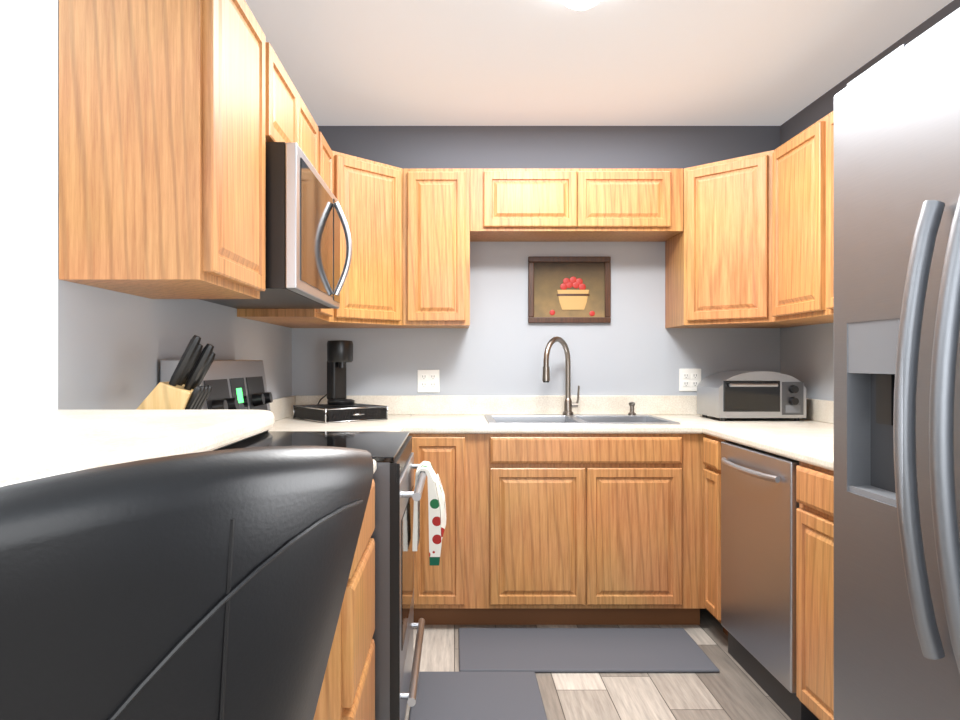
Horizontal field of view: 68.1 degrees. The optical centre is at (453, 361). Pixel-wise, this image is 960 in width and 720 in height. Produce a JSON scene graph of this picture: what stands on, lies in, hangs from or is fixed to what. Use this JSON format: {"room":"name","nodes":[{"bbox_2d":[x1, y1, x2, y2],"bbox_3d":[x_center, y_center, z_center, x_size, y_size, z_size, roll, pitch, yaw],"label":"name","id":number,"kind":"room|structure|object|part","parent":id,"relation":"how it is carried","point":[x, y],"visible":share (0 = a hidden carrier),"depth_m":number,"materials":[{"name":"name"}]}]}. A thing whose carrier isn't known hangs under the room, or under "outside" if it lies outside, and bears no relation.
{"room":"kitchen","nodes":[
{"label":"kitchen","id":0,"kind":"room"},
{"bbox_2d":[0,0,86,409],"bbox_3d":[-2.030,-0.029,1.600,2.341,2.444,0.120,0,0,0],"label":"wall","id":1,"kind":"structure","parent":0,"point":[43,336],"depth_m":1.54,"materials":[{"name":"white paint"}]},
{"bbox_2d":[87,285,291,409],"bbox_3d":[-0.919,-0.029,2.710,0.120,2.444,2.100,0,0,0],"label":"wall","id":2,"kind":"structure","parent":0,"point":[133,341],"depth_m":2.03,"materials":[{"name":"paint"}]},
{"bbox_2d":[59,0,274,298],"bbox_3d":[-0.694,-0.560,1.780,0.327,0.762,0.480,0,0,0],"label":"upper cabinet","id":3,"kind":"object","parent":2,"relation":"attached to","point":[175,116],"depth_m":1.54,"materials":[{"name":"brown wood"}]},
{"bbox_2d":[237,136,338,323],"bbox_3d":[-0.694,-0.560,2.977,0.327,0.762,0.343,0,0,0],"label":"upper cabinet","id":4,"kind":"object","parent":2,"relation":"attached to","point":[330,158],"depth_m":2.98,"materials":[{"name":"brown wood"}]},
{"bbox_2d":[275,53,302,150],"bbox_3d":[-0.694,-0.787,2.219,0.327,0.308,0.387,0,0,0],"label":"upper cabinet","id":5,"kind":"object","parent":2,"relation":"attached to","point":[288,102],"depth_m":2.26,"materials":[{"name":"brown wood"}]},
{"bbox_2d":[200,142,351,308],"bbox_3d":[-0.616,-0.419,2.413,0.478,0.419,0.767,0,0,0],"label":"microwave","id":6,"kind":"object","parent":5,"relation":"attached to","point":[304,215],"visible":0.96,"depth_m":2.14,"materials":[{"name":"silver metal"}]},
{"bbox_2d":[303,102,322,178],"bbox_3d":[-0.694,-0.787,2.606,0.327,0.308,0.388,0,0,0],"label":"upper cabinet","id":7,"kind":"object","parent":2,"relation":"attached to","point":[312,138],"depth_m":2.66,"materials":[{"name":"brown wood"}]},
{"bbox_2d":[274,152,405,327],"bbox_3d":[-0.553,-0.560,3.454,0.608,0.762,0.608,0,0,0],"label":"upper cabinet","id":8,"kind":"object","parent":2,"relation":"attached to","point":[370,192],"depth_m":3.30,"materials":[{"name":"brown wood"}]},
{"bbox_2d":[292,126,779,433],"bbox_3d":[0.424,-0.029,3.810,2.807,2.444,0.100,0,0,0],"label":"wall","id":9,"kind":"structure","parent":0,"point":[635,346],"depth_m":3.76,"materials":[{"name":"paint"}]},
{"bbox_2d":[418,370,438,391],"bbox_3d":[-0.135,0.101,3.755,0.116,0.120,0.010,0,0,0],"label":"electrical outlet","id":10,"kind":"object","parent":9,"relation":"attached to","point":[428,380],"visible":1,"depth_m":3.75,"materials":[{"name":"white plastic"}]},
{"bbox_2d":[403,169,474,327],"bbox_3d":[-0.086,-0.560,3.595,0.324,0.762,0.326,0,0,0],"label":"upper cabinet","id":11,"kind":"object","parent":9,"relation":"attached to","point":[449,215],"depth_m":3.43,"materials":[{"name":"brown wood"}]},
{"bbox_2d":[475,169,582,241],"bbox_3d":[0.338,-0.789,3.595,0.518,0.304,0.326,0,0,0],"label":"upper cabinet","id":12,"kind":"object","parent":9,"relation":"attached to","point":[512,205],"depth_m":3.43,"materials":[{"name":"brown wood"}]},
{"bbox_2d":[528,256,610,322],"bbox_3d":[0.609,-0.381,3.748,0.434,0.350,0.022,0,0,0],"label":"picture frame","id":13,"kind":"object","parent":9,"relation":"attached to","point":[569,289],"visible":1,"depth_m":3.75,"materials":[{"name":"brown wood"}]},
{"bbox_2d":[571,169,682,241],"bbox_3d":[0.856,-0.789,3.595,0.518,0.304,0.326,0,0,0],"label":"upper cabinet","id":14,"kind":"object","parent":9,"relation":"attached to","point":[620,205],"depth_m":3.43,"materials":[{"name":"brown wood"}]},
{"bbox_2d":[679,369,700,390],"bbox_3d":[1.250,0.095,3.755,0.116,0.120,0.010,0,0,0],"label":"electrical outlet","id":15,"kind":"object","parent":9,"relation":"attached to","point":[689,379],"visible":1,"depth_m":3.75,"materials":[{"name":"white plastic"}]},
{"bbox_2d":[405,609,790,719],"bbox_3d":[-0.736,1.223,0.430,5.128,0.060,6.860,0,0,0],"label":"floor","id":16,"kind":"structure","parent":0,"point":[732,689],"depth_m":2.59,"materials":[{"name":"brown wood"}]},
{"bbox_2d":[0,446,372,719],"bbox_3d":[-0.346,0.632,0.671,0.530,1.122,0.527,0,0,0],"label":"bar stool","id":17,"kind":"object","parent":16,"relation":"on","point":[208,585],"visible":1,"depth_m":0.53,"materials":[{"name":"black leather"}]},
{"bbox_2d":[160,360,446,719],"bbox_3d":[-0.438,0.593,2.420,0.819,1.200,0.756,0,0,0],"label":"stove","id":18,"kind":"object","parent":16,"relation":"on","point":[238,384],"depth_m":2.24,"materials":[{"name":"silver metal"}]},
{"bbox_3d":[-0.087,0.542,2.579,0.118,0.341,0.185,0,0,0],"label":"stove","id":19,"kind":"part","parent":18,"relation":"part of","materials":[{"name":"white fabric"}]},
{"bbox_2d":[313,479,374,719],"bbox_3d":[-0.539,0.756,1.787,0.636,0.874,0.485,0,0,0],"label":"base cabinet","id":20,"kind":"object","parent":16,"relation":"on","point":[347,691],"visible":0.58,"depth_m":1.54,"materials":[{"name":"brown wood"}]},
{"bbox_2d":[269,415,384,473],"bbox_3d":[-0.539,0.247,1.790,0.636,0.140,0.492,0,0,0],"label":"countertop","id":21,"kind":"structure","parent":20,"relation":"on","point":[282,422],"depth_m":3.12,"materials":[{"name":"stone"}]},
{"bbox_2d":[136,335,215,409],"bbox_3d":[-0.706,0.107,1.730,0.257,0.343,0.110,0,0,0],"label":"knife block","id":22,"kind":"object","parent":21,"relation":"on","point":[182,389],"visible":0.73,"depth_m":1.69,"materials":[{"name":"brown wood"}]},
{"bbox_2d":[412,446,417,608],"bbox_3d":[-0.526,0.823,3.441,0.663,0.740,0.634,0,0,0],"label":"base cabinet","id":23,"kind":"object","parent":16,"relation":"on","point":[414,448],"depth_m":3.13,"materials":[{"name":"brown wood"}]},
{"bbox_2d":[269,399,408,430],"bbox_3d":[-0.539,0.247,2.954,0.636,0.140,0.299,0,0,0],"label":"countertop","id":24,"kind":"structure","parent":23,"relation":"on","point":[398,409],"depth_m":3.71,"materials":[{"name":"stone"}]},
{"bbox_2d":[414,446,481,624],"bbox_3d":[-0.045,0.823,3.441,0.299,0.740,0.634,0,0,0],"label":"base cabinet","id":25,"kind":"object","parent":16,"relation":"on","point":[450,592],"depth_m":3.13,"materials":[{"name":"brown wood"}]},
{"bbox_2d":[409,672,546,719],"bbox_3d":[0.080,1.186,2.326,0.460,0.012,0.772,0,0,0],"label":"mat","id":26,"kind":"object","parent":16,"relation":"on","point":[478,695],"visible":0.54,"depth_m":2.50,"materials":[{"name":"grey rubber"}]},
{"bbox_2d":[478,446,685,624],"bbox_3d":[0.554,0.823,3.441,0.900,0.740,0.634,0,0,0],"label":"base cabinet","id":27,"kind":"object","parent":16,"relation":"on","point":[573,529],"depth_m":3.13,"materials":[{"name":"brown wood"}]},
{"bbox_2d":[459,628,719,672],"bbox_3d":[0.520,1.186,2.938,1.000,0.012,0.435,0,0,0],"label":"mat","id":28,"kind":"object","parent":16,"relation":"on","point":[607,650],"visible":0.92,"depth_m":2.89,"materials":[{"name":"grey rubber"}]},
{"bbox_2d":[654,446,705,624],"bbox_3d":[1.365,0.823,3.441,0.722,0.740,0.634,0,0,0],"label":"base cabinet","id":29,"kind":"object","parent":16,"relation":"on","point":[692,455],"depth_m":3.15,"materials":[{"name":"brown wood"}]},
{"bbox_2d":[703,435,727,635],"bbox_3d":[1.408,0.756,3.034,0.635,0.874,0.219,0,0,0],"label":"base cabinet","id":30,"kind":"object","parent":16,"relation":"on","point":[711,445],"depth_m":3.03,"materials":[{"name":"brown wood"}]},
{"bbox_2d":[278,395,808,433],"bbox_3d":[0.434,0.247,3.431,2.585,0.140,0.655,0,0,0],"label":"countertop","id":31,"kind":"structure","parent":30,"relation":"on","point":[428,414],"depth_m":3.74,"materials":[{"name":"stone"}]},
{"bbox_2d":[293,403,387,422],"bbox_3d":[-0.551,0.245,3.455,0.338,0.066,0.350,0,0,-38],"label":"pod drawer","id":32,"kind":"object","parent":31,"relation":"on","point":[323,413],"visible":0.98,"depth_m":3.37,"materials":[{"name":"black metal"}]},
{"bbox_2d":[327,340,354,404],"bbox_3d":[-0.554,0.051,3.460,0.142,0.313,0.149,0,0,0],"label":"coffee maker","id":33,"kind":"object","parent":32,"relation":"on","point":[339,354],"visible":1,"depth_m":3.44,"materials":[{"name":"black plastic"}]},
{"bbox_2d":[542,337,579,414],"bbox_3d":[0.540,0.071,3.570,0.215,0.400,0.216,0,0,0],"label":"faucet","id":34,"kind":"object","parent":31,"relation":"on","point":[568,404],"visible":1,"depth_m":3.63,"materials":[{"name":"silver metal"}]},
{"bbox_2d":[484,414,680,423],"bbox_3d":[0.584,0.349,3.435,0.856,0.155,0.530,0,0,0],"label":"sink","id":35,"kind":"object","parent":31,"relation":"in","point":[568,419],"visible":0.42,"depth_m":3.60,"materials":[{"name":"silver metal"}]},
{"bbox_2d":[628,402,635,414],"bbox_3d":[0.915,0.238,3.639,0.040,0.066,0.061,0,0,0],"label":"soap dispenser","id":36,"kind":"object","parent":35,"relation":"on","point":[631,405],"visible":1,"depth_m":3.64,"materials":[{"name":"silver metal"}]},
{"bbox_2d":[721,441,818,719],"bbox_3d":[1.379,0.759,2.610,0.677,0.868,0.614,0,0,0],"label":"dishwasher","id":37,"kind":"object","parent":16,"relation":"on","point":[759,504],"visible":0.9,"depth_m":2.53,"materials":[{"name":"grey metal"}]},
{"bbox_2d":[796,461,833,719],"bbox_3d":[1.408,0.756,2.069,0.635,0.874,0.451,0,0,0],"label":"base cabinet","id":38,"kind":"object","parent":16,"relation":"on","point":[815,593],"depth_m":2.15,"materials":[{"name":"brown wood"}]},
{"bbox_2d":[693,399,833,470],"bbox_3d":[1.394,0.247,2.340,0.665,0.140,1.529,0,0,0],"label":"countertop","id":39,"kind":"structure","parent":38,"relation":"on","point":[809,439],"depth_m":2.85,"materials":[{"name":"stone"}]},
{"bbox_2d":[697,370,805,420],"bbox_3d":[1.450,0.161,3.469,0.410,0.235,0.343,0,0,0],"label":"toaster oven","id":40,"kind":"object","parent":39,"relation":"on","point":[723,396],"visible":1,"depth_m":3.33,"materials":[{"name":"silver metal"}]},
{"bbox_2d":[834,7,959,719],"bbox_3d":[1.220,0.303,1.105,0.956,1.780,0.910,0,0,0],"label":"fridge","id":41,"kind":"object","parent":16,"relation":"on","point":[897,384],"visible":1,"depth_m":1.32,"materials":[{"name":"silver metal"}]},
{"bbox_2d":[245,0,952,125],"bbox_3d":[-0.736,-1.281,0.430,5.128,0.060,6.860,0,0,0],"label":"ceiling","id":42,"kind":"structure","parent":0,"point":[560,63],"depth_m":2.91,"materials":[{"name":"white paint"}]},
{"bbox_2d":[560,0,599,9],"bbox_3d":[0.425,-1.214,2.360,0.186,0.072,0.186,0,0,0],"label":"ceiling light","id":43,"kind":"object","parent":42,"relation":"attached to","point":[579,4],"visible":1,"depth_m":2.35,"materials":[{"name":"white glass"}]},
{"bbox_2d":[780,0,959,400],"bbox_3d":[1.778,-0.029,0.380,0.100,2.444,6.760,0,0,0],"label":"wall","id":44,"kind":"structure","parent":0,"point":[807,355],"depth_m":3.38,"materials":[{"name":"paint"}]},
{"bbox_2d":[665,151,824,327],"bbox_3d":[1.422,-0.560,3.454,0.608,0.762,0.608,0,0,0],"label":"upper cabinet","id":45,"kind":"object","parent":44,"relation":"attached to","point":[751,245],"depth_m":3.30,"materials":[{"name":"brown wood"}]},
{"bbox_2d":[769,122,833,322],"bbox_3d":[1.562,-0.560,2.921,0.327,0.762,0.451,0,0,0],"label":"upper cabinet","id":46,"kind":"object","parent":44,"relation":"attached to","point":[792,165],"depth_m":2.93,"materials":[{"name":"brown wood"}]},
{"bbox_2d":[817,111,833,318],"bbox_3d":[1.562,-0.560,2.469,0.327,0.762,0.452,0,0,0],"label":"upper cabinet","id":47,"kind":"object","parent":44,"relation":"attached to","point":[825,126],"depth_m":2.72,"materials":[{"name":"brown wood"}]},
{"bbox_3d":[-0.810,0.669,1.068,0.340,1.049,0.936,0,0,0],"label":"pony","id":48,"kind":"object","parent":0,"visible":0},
{"bbox_2d":[0,410,274,486],"bbox_3d":[-0.748,0.122,1.048,0.745,0.040,0.977,0,0,0],"label":"countertop","id":49,"kind":"structure","parent":48,"relation":"on","point":[36,444],"depth_m":1.03,"materials":[{"name":"stone"}]}
]}

